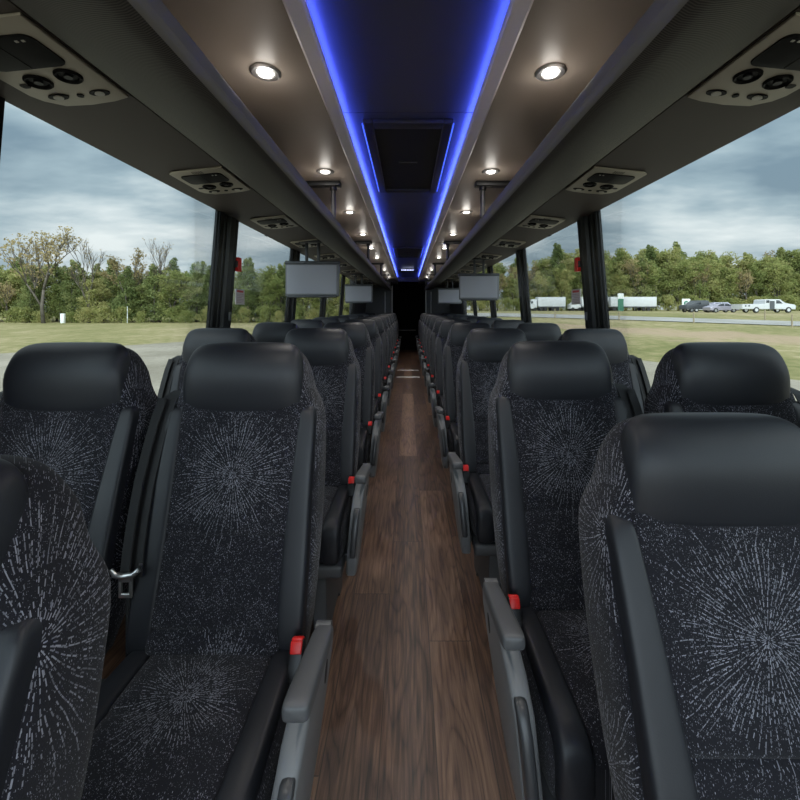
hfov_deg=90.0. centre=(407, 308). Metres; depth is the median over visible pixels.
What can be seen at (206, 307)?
bush
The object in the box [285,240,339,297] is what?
video screen
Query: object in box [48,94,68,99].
reading lamp
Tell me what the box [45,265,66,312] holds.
tree
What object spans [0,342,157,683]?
seat
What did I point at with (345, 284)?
hood
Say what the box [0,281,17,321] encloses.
tree
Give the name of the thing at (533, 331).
seat
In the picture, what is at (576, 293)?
window sticker
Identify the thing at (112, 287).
tree
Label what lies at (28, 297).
tree
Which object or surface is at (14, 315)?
bush
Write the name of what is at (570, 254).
tree
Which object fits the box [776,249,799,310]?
tree
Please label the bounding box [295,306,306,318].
bush
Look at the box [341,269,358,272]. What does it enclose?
unit
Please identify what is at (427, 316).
seat
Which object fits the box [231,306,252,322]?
bush
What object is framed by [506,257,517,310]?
tree
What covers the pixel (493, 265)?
tree
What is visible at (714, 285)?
tree
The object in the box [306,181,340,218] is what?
post
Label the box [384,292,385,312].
pole
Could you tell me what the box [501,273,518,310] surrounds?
tree
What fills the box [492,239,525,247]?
unit
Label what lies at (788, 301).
bush
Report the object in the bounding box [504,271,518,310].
tree
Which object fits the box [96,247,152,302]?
tree
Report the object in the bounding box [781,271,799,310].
tree
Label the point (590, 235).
pillar
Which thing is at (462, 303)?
pillar
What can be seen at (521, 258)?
pillar
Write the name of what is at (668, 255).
tree
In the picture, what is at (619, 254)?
tree
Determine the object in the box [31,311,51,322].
bush
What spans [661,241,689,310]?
tree
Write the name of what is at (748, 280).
tree
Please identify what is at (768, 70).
unit
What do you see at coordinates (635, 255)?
tree
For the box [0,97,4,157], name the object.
pillar
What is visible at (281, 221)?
unit
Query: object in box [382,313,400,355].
seat
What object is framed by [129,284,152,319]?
tree
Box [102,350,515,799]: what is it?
floor
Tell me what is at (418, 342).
seat
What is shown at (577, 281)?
tree
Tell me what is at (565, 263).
tree
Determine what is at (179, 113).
luggage rack
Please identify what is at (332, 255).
unit
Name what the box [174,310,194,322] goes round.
bush
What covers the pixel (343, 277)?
pillar
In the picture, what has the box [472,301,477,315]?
pillar
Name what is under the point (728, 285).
tree
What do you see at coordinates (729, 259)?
tree
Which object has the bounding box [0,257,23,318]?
tree
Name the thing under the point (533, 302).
truck cab
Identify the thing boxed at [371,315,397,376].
seat
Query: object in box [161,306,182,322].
bush
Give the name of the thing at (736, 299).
bush
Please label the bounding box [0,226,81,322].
tree
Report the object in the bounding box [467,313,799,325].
road
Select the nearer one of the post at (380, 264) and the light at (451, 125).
the light at (451, 125)
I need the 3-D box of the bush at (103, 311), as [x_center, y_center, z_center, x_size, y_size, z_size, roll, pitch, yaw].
[-48.185,0.940,63.758,3.287,3.214,3.704,0,0,-20]
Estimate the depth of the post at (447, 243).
4.50 m
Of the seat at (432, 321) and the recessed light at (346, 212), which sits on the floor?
the seat at (432, 321)
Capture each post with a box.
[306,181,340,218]
[354,241,371,260]
[372,263,383,275]
[432,263,443,275]
[444,241,461,260]
[475,181,509,218]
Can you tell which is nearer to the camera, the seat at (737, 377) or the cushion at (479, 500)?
the seat at (737, 377)
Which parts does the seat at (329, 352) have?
leg, cushion panel, panel, recline lever, panel, armrest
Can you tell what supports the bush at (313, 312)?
on the ground
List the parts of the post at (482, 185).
post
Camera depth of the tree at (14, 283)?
68.76 m
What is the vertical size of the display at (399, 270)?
0.055 m
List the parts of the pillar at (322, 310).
trim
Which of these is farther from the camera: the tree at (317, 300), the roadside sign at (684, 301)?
the roadside sign at (684, 301)
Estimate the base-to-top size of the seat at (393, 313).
1.157 m
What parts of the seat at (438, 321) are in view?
panel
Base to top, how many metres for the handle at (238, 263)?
0.090 m
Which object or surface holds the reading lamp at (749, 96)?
attached to the unit at (768, 70)
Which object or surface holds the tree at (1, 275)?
on the ground
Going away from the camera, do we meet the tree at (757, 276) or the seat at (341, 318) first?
the seat at (341, 318)
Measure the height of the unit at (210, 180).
0.032 m
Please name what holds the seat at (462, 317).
on the floor
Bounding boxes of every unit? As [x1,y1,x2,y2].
[0,12,128,105]
[169,166,250,193]
[250,215,298,228]
[290,239,323,247]
[314,253,339,258]
[340,263,350,266]
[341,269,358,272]
[457,269,472,272]
[465,263,485,266]
[476,253,501,258]
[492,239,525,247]
[517,215,565,228]
[565,166,646,193]
[687,12,799,105]
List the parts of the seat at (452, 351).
armrest, panel, recline lever, panel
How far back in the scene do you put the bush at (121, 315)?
63.15 m
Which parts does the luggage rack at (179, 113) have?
rail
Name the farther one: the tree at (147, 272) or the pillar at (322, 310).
the tree at (147, 272)
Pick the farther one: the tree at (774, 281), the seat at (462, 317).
the tree at (774, 281)
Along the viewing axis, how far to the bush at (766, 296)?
125.25 m
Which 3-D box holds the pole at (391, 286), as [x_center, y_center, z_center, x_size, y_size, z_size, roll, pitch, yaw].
[-0.420,0.325,10.520,0.070,1.850,0.070,0,0,0]
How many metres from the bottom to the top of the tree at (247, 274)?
9.427 m
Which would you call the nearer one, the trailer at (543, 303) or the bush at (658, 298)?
the trailer at (543, 303)
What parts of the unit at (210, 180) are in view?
reading light panel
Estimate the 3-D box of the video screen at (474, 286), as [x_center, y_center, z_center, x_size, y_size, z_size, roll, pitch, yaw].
[0.800,-0.334,4.505,0.456,0.478,0.070,0,0,0]
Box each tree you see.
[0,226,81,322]
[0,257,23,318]
[0,267,27,321]
[0,273,19,319]
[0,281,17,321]
[3,261,23,316]
[9,263,55,315]
[10,269,49,315]
[15,279,46,321]
[18,240,47,306]
[40,263,70,320]
[44,284,70,321]
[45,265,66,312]
[54,269,85,321]
[56,230,111,322]
[60,259,86,320]
[67,268,94,320]
[76,278,108,321]
[83,283,115,322]
[84,271,114,320]
[93,263,104,279]
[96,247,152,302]
[96,258,121,319]
[108,274,143,319]
[109,266,140,321]
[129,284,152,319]
[130,271,152,320]
[135,263,173,321]
[142,238,173,321]
[142,272,170,320]
[153,269,195,315]
[161,257,189,321]
[173,271,190,309]
[178,270,207,321]
[181,261,207,319]
[192,261,207,320]
[193,272,209,320]
[202,265,210,319]
[231,266,261,320]
[231,285,238,316]
[232,257,262,319]
[233,272,244,317]
[249,274,274,319]
[250,264,284,320]
[254,277,284,321]
[257,267,278,317]
[269,263,285,319]
[284,298,310,318]
[296,298,319,316]
[311,298,330,316]
[314,298,337,316]
[327,274,349,315]
[479,265,505,310]
[489,263,510,304]
[493,268,511,310]
[497,262,516,279]
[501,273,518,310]
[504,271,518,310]
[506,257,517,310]
[511,266,530,310]
[512,261,539,283]
[527,263,536,297]
[529,257,556,296]
[529,271,549,297]
[543,276,558,296]
[545,243,571,299]
[551,268,575,310]
[559,250,570,310]
[559,259,572,310]
[566,249,581,296]
[566,271,582,302]
[567,253,574,299]
[604,250,628,310]
[605,266,615,296]
[609,269,633,296]
[612,247,639,310]
[612,248,640,309]
[618,259,652,310]
[629,247,658,294]
[630,253,645,310]
[630,253,658,296]
[634,251,669,298]
[635,260,672,310]
[641,245,664,310]
[655,246,685,310]
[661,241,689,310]
[661,259,697,310]
[677,256,704,293]
[683,264,710,299]
[687,264,709,298]
[688,251,726,301]
[689,257,725,301]
[701,250,739,301]
[710,267,742,301]
[720,255,752,299]
[735,255,765,310]
[735,269,753,299]
[737,252,752,303]
[738,265,772,303]
[749,255,788,310]
[758,257,799,298]
[760,262,794,297]
[763,250,774,310]
[764,249,794,291]
[775,247,797,310]
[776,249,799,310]
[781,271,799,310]
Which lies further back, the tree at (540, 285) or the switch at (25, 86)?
the tree at (540, 285)
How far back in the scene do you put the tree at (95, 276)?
70.89 m
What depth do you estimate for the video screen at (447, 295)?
7.63 m
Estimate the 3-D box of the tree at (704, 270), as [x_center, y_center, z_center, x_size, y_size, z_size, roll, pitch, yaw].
[93.392,-6.987,128.134,8.854,15.423,8.160,0,0,9]
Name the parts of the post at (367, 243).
post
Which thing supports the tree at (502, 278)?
on the ground
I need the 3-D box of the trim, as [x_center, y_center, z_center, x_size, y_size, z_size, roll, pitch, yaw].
[0.000,1.247,7.330,0.430,0.006,0.100,0,0,0]
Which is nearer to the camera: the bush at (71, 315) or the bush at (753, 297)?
the bush at (71, 315)
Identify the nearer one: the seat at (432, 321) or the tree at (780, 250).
the seat at (432, 321)
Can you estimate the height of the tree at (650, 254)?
22.896 m
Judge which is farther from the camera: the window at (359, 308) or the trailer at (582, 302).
the trailer at (582, 302)
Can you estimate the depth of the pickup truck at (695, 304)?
66.05 m
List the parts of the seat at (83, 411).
panel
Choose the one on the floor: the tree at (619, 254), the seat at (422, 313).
the seat at (422, 313)
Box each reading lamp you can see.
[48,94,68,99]
[89,89,109,95]
[706,89,726,95]
[747,94,767,99]
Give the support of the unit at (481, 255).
attached to the luggage rack at (636, 113)
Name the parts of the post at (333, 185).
post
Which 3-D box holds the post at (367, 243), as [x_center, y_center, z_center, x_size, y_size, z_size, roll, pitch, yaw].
[-0.728,-0.656,4.530,0.645,0.218,0.060,0,0,0]
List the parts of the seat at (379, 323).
panel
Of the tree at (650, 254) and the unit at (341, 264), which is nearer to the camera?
the unit at (341, 264)
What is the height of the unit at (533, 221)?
0.032 m
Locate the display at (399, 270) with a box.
[398,269,417,271]
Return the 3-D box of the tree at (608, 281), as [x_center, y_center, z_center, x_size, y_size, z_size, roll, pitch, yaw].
[63.231,-8.302,131.497,8.165,18.017,9.253,0,0,-20]
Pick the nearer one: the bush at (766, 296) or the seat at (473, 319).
the seat at (473, 319)
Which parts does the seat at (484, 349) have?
armrest, panel, recline lever, panel, cushion panel, leg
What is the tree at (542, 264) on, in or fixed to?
on the ground
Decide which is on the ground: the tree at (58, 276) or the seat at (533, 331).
the tree at (58, 276)
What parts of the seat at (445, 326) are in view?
panel, recline lever, panel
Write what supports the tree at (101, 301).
on the ground
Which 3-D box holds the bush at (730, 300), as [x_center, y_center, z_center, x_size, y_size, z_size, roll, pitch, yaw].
[99.931,-1.291,123.884,6.181,4.693,5.594,0,0,12]
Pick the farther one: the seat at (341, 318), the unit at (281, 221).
the seat at (341, 318)
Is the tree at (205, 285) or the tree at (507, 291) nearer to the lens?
the tree at (205, 285)
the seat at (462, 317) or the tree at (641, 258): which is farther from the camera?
the tree at (641, 258)
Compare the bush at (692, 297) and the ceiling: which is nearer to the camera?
the ceiling
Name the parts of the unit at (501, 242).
reading light panel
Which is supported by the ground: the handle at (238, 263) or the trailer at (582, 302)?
the trailer at (582, 302)
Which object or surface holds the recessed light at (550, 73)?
in the ceiling
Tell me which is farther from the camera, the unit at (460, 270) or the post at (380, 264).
the post at (380, 264)
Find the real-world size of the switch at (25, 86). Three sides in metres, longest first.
0.020 x 0.017 x 0.002 m
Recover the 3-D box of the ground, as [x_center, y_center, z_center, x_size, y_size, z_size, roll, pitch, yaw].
[40.000,1.650,180.000,600.000,2.100,480.000,0,0,0]
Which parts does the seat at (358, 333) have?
panel, recline lever, panel, armrest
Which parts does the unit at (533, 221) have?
reading light panel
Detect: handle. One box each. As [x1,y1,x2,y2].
[235,257,241,271]
[574,257,580,271]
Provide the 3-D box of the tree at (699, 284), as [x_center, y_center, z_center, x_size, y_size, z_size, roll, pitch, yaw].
[92.275,-6.754,128.579,7.503,14.940,8.616,0,0,-17]
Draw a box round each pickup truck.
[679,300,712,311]
[731,299,795,312]
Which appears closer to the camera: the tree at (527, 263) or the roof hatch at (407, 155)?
the roof hatch at (407, 155)
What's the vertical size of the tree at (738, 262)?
19.830 m
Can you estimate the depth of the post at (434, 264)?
6.62 m
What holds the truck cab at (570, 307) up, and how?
on the ground
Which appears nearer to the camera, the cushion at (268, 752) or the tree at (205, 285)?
the cushion at (268, 752)
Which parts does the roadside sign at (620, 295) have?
panel, cap panel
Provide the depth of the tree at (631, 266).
129.66 m
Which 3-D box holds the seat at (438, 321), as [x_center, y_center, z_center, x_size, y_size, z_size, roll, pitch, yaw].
[0.442,0.675,4.391,0.538,1.149,0.662,0,0,0]
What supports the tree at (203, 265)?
on the ground
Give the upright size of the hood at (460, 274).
0.028 m
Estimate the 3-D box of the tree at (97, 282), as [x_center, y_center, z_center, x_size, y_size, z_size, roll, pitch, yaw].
[-51.411,-1.446,65.469,4.545,7.517,5.304,0,0,-20]
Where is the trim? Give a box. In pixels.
[396,376,419,377]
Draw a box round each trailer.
[535,297,565,310]
[580,297,583,310]
[608,297,656,310]
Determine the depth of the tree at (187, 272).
75.84 m
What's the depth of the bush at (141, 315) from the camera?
62.61 m
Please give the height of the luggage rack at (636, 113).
0.132 m
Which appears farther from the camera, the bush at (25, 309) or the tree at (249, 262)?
the tree at (249, 262)
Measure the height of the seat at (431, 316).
1.149 m
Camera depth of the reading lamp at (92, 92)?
1.04 m
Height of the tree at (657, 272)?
16.618 m
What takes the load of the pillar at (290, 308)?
attached to the wall
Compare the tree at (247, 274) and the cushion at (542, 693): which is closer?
the cushion at (542, 693)
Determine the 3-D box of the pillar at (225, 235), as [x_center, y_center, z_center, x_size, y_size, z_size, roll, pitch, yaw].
[-1.116,-0.060,2.405,0.126,1.140,0.270,0,0,0]
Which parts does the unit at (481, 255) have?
reading light panel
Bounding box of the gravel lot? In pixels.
[0,342,799,400]
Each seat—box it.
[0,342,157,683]
[0,454,110,799]
[81,342,332,799]
[134,328,255,578]
[252,322,297,342]
[284,328,370,629]
[291,319,324,327]
[314,317,339,323]
[323,322,383,499]
[330,316,349,321]
[340,315,357,318]
[344,319,389,438]
[357,317,392,410]
[366,316,395,388]
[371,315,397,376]
[376,314,398,367]
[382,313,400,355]
[389,314,399,360]
[393,313,400,351]
[416,313,431,350]
[416,314,424,354]
[417,314,437,359]
[418,315,430,366]
[420,315,443,387]
[422,316,451,386]
[424,318,459,405]
[428,320,471,431]
[435,323,490,469]
[448,328,526,589]
[458,315,474,319]
[466,316,486,322]
[476,318,501,325]
[482,341,642,799]
[491,320,523,327]
[516,323,561,340]
[558,328,650,413]
[578,412,799,799]
[644,342,799,427]
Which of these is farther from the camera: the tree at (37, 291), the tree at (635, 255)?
the tree at (635, 255)
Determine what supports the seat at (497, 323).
on the floor
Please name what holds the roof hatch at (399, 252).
attached to the ceiling
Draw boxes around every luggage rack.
[0,0,390,289]
[425,0,799,289]
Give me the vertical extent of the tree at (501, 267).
17.098 m
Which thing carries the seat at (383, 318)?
on the floor
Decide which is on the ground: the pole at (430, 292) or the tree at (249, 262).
the tree at (249, 262)
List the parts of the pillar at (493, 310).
trim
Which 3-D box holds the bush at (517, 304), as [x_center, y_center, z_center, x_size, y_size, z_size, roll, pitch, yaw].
[34.154,-1.087,126.028,5.545,4.210,5.019,0,0,35]
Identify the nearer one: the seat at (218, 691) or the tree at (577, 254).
the seat at (218, 691)
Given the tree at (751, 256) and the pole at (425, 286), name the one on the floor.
the pole at (425, 286)
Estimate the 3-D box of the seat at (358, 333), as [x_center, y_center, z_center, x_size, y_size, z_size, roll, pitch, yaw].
[-0.418,0.671,2.564,0.536,1.157,0.635,0,0,0]
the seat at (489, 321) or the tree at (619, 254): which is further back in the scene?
the tree at (619, 254)
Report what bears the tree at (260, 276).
on the ground
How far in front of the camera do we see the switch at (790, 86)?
0.99 m
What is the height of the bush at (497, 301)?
5.701 m
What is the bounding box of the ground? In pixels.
[0,310,799,379]
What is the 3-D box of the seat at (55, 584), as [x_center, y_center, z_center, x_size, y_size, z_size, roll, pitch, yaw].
[-0.558,0.709,0.223,0.536,1.082,0.635,0,0,0]
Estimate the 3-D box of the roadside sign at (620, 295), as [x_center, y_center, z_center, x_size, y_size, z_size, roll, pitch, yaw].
[55.300,-1.750,104.000,1.500,4.600,0.260,0,0,0]
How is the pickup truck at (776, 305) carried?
on the ground
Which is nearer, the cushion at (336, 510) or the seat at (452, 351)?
the cushion at (336, 510)
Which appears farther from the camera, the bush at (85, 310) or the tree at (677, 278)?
the tree at (677, 278)
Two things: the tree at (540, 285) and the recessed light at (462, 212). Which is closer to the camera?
the recessed light at (462, 212)
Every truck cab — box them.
[530,299,536,310]
[567,301,580,310]
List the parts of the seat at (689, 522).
panel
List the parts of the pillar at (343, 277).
trim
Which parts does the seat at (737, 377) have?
panel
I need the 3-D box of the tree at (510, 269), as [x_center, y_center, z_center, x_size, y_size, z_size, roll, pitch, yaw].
[35.203,-9.034,142.944,13.262,19.522,11.259,0,0,-32]
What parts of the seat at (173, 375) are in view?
panel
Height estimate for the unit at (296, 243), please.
0.032 m
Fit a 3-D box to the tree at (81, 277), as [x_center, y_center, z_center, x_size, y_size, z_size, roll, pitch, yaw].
[-57.257,-2.549,70.522,5.680,9.704,5.077,0,0,45]
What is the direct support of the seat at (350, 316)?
on the floor
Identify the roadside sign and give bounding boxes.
[618,293,623,310]
[682,299,689,304]
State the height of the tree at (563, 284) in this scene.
14.446 m
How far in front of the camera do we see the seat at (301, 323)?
3.59 m
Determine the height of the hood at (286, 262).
0.028 m
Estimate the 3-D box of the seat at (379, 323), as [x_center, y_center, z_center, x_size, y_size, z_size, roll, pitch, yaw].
[-0.418,0.671,4.250,0.536,1.157,0.635,0,0,0]
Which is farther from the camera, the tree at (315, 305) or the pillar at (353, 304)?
the tree at (315, 305)
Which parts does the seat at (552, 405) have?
armrest, panel, recline lever, panel, cushion panel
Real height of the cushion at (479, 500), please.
0.144 m
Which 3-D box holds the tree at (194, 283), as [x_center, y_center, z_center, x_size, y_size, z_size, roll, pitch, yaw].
[-35.229,-2.128,66.802,5.187,8.862,4.636,0,0,-2]
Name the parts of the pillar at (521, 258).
trim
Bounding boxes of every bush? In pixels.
[0,306,29,322]
[12,307,39,322]
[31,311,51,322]
[62,311,80,322]
[73,307,98,322]
[90,305,117,322]
[104,306,132,322]
[133,310,149,322]
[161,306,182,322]
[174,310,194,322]
[195,306,207,322]
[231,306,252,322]
[255,305,276,322]
[271,310,283,321]
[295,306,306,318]
[304,309,318,318]
[470,301,487,310]
[484,297,505,310]
[496,298,514,310]
[512,299,519,310]
[562,299,571,310]
[636,295,660,310]
[656,295,679,310]
[678,295,705,310]
[716,297,739,310]
[724,297,747,310]
[741,296,765,310]
[759,295,780,310]
[777,295,798,310]
[780,295,799,310]
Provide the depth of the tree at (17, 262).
75.35 m
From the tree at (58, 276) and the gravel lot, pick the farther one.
the tree at (58, 276)
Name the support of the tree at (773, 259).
on the ground
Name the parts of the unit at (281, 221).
reading light panel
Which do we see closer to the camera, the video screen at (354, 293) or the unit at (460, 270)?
the unit at (460, 270)
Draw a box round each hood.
[285,261,339,263]
[345,284,372,285]
[459,273,499,275]
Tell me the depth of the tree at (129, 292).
64.74 m
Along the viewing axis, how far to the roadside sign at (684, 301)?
99.93 m
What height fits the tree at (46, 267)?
10.448 m
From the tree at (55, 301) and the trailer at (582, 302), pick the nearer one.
the tree at (55, 301)
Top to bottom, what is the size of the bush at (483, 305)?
5.275 m
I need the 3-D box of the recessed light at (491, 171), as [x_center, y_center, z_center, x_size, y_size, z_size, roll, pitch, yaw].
[0.460,-0.761,2.222,0.096,0.008,0.096,0,0,0]
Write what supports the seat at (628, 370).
on the floor
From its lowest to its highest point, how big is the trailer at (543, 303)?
4.000 m
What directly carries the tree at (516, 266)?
on the ground
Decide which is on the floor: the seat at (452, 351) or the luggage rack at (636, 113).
the seat at (452, 351)
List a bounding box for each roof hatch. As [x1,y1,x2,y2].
[362,119,453,192]
[393,247,422,257]
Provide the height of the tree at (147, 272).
9.012 m
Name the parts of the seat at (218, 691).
cushion panel, panel, recline lever, panel, armrest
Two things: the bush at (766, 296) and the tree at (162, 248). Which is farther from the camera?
the bush at (766, 296)
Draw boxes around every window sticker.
[235,289,243,304]
[572,289,580,304]
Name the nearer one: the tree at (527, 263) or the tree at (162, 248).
the tree at (162, 248)
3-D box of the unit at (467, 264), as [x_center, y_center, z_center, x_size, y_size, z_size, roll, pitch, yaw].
[0.869,-0.565,5.157,0.224,0.032,0.323,0,0,0]
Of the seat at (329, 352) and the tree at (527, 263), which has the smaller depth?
the seat at (329, 352)
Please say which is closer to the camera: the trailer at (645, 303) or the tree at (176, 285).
the tree at (176, 285)
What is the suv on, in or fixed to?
on the ground
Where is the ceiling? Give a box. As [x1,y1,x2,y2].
[161,0,654,283]
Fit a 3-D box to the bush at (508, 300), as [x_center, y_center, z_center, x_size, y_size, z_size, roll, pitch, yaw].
[30.440,-1.251,125.704,6.056,4.598,5.482,0,0,14]
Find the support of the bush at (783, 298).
on the ground
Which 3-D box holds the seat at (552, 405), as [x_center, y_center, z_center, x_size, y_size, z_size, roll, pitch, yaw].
[0.442,0.675,1.019,0.538,1.149,0.662,0,0,0]
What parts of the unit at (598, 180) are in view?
reading light panel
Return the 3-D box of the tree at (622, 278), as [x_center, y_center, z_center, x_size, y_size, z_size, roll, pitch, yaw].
[69.784,-6.269,131.630,8.267,13.975,8.705,0,0,29]
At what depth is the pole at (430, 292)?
10.44 m
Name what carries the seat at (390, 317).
on the floor
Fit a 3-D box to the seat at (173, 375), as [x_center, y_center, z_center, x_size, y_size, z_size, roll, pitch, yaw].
[-0.933,0.671,1.728,0.460,1.157,0.620,0,0,0]
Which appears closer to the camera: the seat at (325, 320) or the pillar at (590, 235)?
the pillar at (590, 235)
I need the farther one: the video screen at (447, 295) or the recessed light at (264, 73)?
the video screen at (447, 295)
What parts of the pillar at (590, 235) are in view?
trim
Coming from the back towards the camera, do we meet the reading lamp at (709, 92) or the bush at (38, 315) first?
the bush at (38, 315)
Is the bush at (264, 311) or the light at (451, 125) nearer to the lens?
the light at (451, 125)
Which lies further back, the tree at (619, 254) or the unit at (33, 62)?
the tree at (619, 254)
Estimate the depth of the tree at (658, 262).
137.25 m
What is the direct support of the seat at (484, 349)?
on the floor
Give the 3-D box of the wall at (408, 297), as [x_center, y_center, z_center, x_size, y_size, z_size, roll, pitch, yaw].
[0.000,0.203,11.460,1.200,2.095,1.600,0,0,0]
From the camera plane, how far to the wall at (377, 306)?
10.60 m
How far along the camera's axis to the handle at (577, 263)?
2.54 m
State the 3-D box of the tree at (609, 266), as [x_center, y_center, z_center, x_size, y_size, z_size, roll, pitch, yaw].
[68.154,-9.778,136.316,13.088,21.010,12.429,0,0,37]
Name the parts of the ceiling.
panel, cove trim, panel, panel, panel, panel, panel, cove trim, panel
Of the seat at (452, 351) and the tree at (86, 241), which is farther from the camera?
the tree at (86, 241)
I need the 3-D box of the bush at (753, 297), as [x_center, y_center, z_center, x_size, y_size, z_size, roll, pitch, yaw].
[106.691,-1.568,124.643,7.040,5.345,6.372,0,0,-4]
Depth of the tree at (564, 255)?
146.79 m
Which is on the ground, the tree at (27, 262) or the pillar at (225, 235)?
the tree at (27, 262)
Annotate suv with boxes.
[685,302,711,311]
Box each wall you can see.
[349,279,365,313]
[365,277,450,314]
[391,282,424,349]
[450,283,466,314]
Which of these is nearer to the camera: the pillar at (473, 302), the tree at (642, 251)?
the pillar at (473, 302)
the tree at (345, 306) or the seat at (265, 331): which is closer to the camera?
the seat at (265, 331)
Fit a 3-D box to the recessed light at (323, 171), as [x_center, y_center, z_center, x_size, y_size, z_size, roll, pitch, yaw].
[-0.460,-0.761,2.222,0.096,0.008,0.096,0,0,0]
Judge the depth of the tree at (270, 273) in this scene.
70.22 m
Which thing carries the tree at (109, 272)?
on the ground
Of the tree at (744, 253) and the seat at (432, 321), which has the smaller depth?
the seat at (432, 321)
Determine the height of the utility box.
1.500 m
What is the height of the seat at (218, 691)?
1.157 m
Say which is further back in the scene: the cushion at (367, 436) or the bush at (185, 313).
the bush at (185, 313)
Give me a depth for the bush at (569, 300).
125.06 m
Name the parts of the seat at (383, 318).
panel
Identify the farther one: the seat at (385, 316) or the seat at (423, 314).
the seat at (423, 314)
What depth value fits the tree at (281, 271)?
71.19 m
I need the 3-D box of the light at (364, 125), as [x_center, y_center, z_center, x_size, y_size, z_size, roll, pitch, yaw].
[-0.202,-0.820,2.275,0.004,0.006,1.010,0,0,0]
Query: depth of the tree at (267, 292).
64.99 m
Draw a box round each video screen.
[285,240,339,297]
[345,274,372,302]
[438,279,461,303]
[459,258,499,300]
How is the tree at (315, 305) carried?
on the ground
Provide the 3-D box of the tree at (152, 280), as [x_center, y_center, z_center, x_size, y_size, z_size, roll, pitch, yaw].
[-41.582,-2.618,65.919,5.511,9.842,5.172,0,0,9]
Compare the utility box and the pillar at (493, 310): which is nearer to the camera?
the pillar at (493, 310)
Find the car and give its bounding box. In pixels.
[702,303,738,312]
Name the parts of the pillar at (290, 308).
trim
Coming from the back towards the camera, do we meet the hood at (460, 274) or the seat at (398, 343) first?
the seat at (398, 343)
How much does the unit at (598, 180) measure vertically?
0.032 m
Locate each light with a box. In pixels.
[249,63,280,81]
[316,168,333,174]
[344,210,355,213]
[362,123,378,190]
[437,123,453,190]
[460,210,471,213]
[482,168,499,174]
[535,63,566,81]
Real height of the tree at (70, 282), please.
9.029 m
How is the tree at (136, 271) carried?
on the ground
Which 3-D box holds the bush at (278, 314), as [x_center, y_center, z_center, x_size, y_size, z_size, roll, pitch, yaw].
[-20.619,1.318,63.358,2.680,2.326,2.378,0,0,27]
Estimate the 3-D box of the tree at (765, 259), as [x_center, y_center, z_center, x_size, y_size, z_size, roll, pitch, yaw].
[122.153,-8.858,136.217,11.436,19.178,10.588,0,0,40]
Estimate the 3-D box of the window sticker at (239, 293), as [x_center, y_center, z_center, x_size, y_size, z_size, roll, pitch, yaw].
[-1.121,-0.081,2.670,0.003,0.102,0.140,0,0,0]
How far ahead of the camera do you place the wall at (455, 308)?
9.02 m
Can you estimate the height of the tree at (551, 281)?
11.894 m
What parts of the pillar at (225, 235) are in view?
trim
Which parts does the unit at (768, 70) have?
reading light panel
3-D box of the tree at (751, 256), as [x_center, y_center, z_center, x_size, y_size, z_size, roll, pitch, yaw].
[118.212,-9.145,138.584,12.299,19.743,11.679,0,0,-33]
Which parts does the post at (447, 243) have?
post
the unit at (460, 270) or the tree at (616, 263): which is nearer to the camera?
the unit at (460, 270)
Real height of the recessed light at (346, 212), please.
0.008 m
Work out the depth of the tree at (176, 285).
64.96 m
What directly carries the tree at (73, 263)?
on the ground
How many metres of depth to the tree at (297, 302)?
64.83 m
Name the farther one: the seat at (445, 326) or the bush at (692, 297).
the bush at (692, 297)
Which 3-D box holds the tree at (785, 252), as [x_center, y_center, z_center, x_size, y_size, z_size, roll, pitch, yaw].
[129.105,-10.068,138.632,13.451,21.593,12.774,0,0,16]
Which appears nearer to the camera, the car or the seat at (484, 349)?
the seat at (484, 349)
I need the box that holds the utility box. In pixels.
[60,314,65,322]
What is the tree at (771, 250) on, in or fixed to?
on the ground
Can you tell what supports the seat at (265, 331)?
on the floor
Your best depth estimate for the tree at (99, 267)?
77.82 m
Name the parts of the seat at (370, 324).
panel, recline lever, panel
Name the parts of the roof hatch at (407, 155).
handle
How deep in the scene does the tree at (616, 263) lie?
135.16 m
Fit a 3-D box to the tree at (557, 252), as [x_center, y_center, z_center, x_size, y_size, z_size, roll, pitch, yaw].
[50.828,-11.000,135.568,10.611,23.415,12.026,0,0,-22]
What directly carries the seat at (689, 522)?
on the floor
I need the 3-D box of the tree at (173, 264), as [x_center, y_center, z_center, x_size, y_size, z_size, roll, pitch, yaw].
[-41.626,-3.449,70.598,6.734,11.505,6.019,0,0,38]
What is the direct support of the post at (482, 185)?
attached to the ceiling
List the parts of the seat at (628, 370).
panel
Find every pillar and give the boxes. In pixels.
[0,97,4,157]
[206,210,238,327]
[284,248,299,321]
[319,298,326,316]
[338,275,345,315]
[351,281,354,313]
[461,301,464,314]
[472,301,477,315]
[487,265,496,317]
[516,248,531,322]
[577,210,609,328]
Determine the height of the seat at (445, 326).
1.149 m
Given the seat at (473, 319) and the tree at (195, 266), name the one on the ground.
the tree at (195, 266)
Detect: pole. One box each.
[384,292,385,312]
[391,286,392,312]
[425,286,426,312]
[430,292,431,312]
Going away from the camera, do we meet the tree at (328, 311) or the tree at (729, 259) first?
the tree at (328, 311)
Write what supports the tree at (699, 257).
on the ground
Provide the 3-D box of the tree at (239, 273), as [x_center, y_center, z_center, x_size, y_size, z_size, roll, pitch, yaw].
[-29.532,-2.543,70.910,5.071,9.692,5.673,0,0,-15]
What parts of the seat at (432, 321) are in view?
panel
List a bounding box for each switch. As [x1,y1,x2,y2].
[20,84,30,88]
[785,84,795,88]
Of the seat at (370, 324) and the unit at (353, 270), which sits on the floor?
the seat at (370, 324)
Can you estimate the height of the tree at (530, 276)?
17.321 m
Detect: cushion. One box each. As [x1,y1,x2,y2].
[257,685,289,799]
[321,497,351,562]
[365,434,370,462]
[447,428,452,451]
[465,483,494,541]
[520,648,555,798]
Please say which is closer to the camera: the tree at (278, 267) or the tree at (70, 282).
the tree at (70, 282)
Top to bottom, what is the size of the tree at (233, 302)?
8.869 m
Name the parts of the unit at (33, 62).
reading light panel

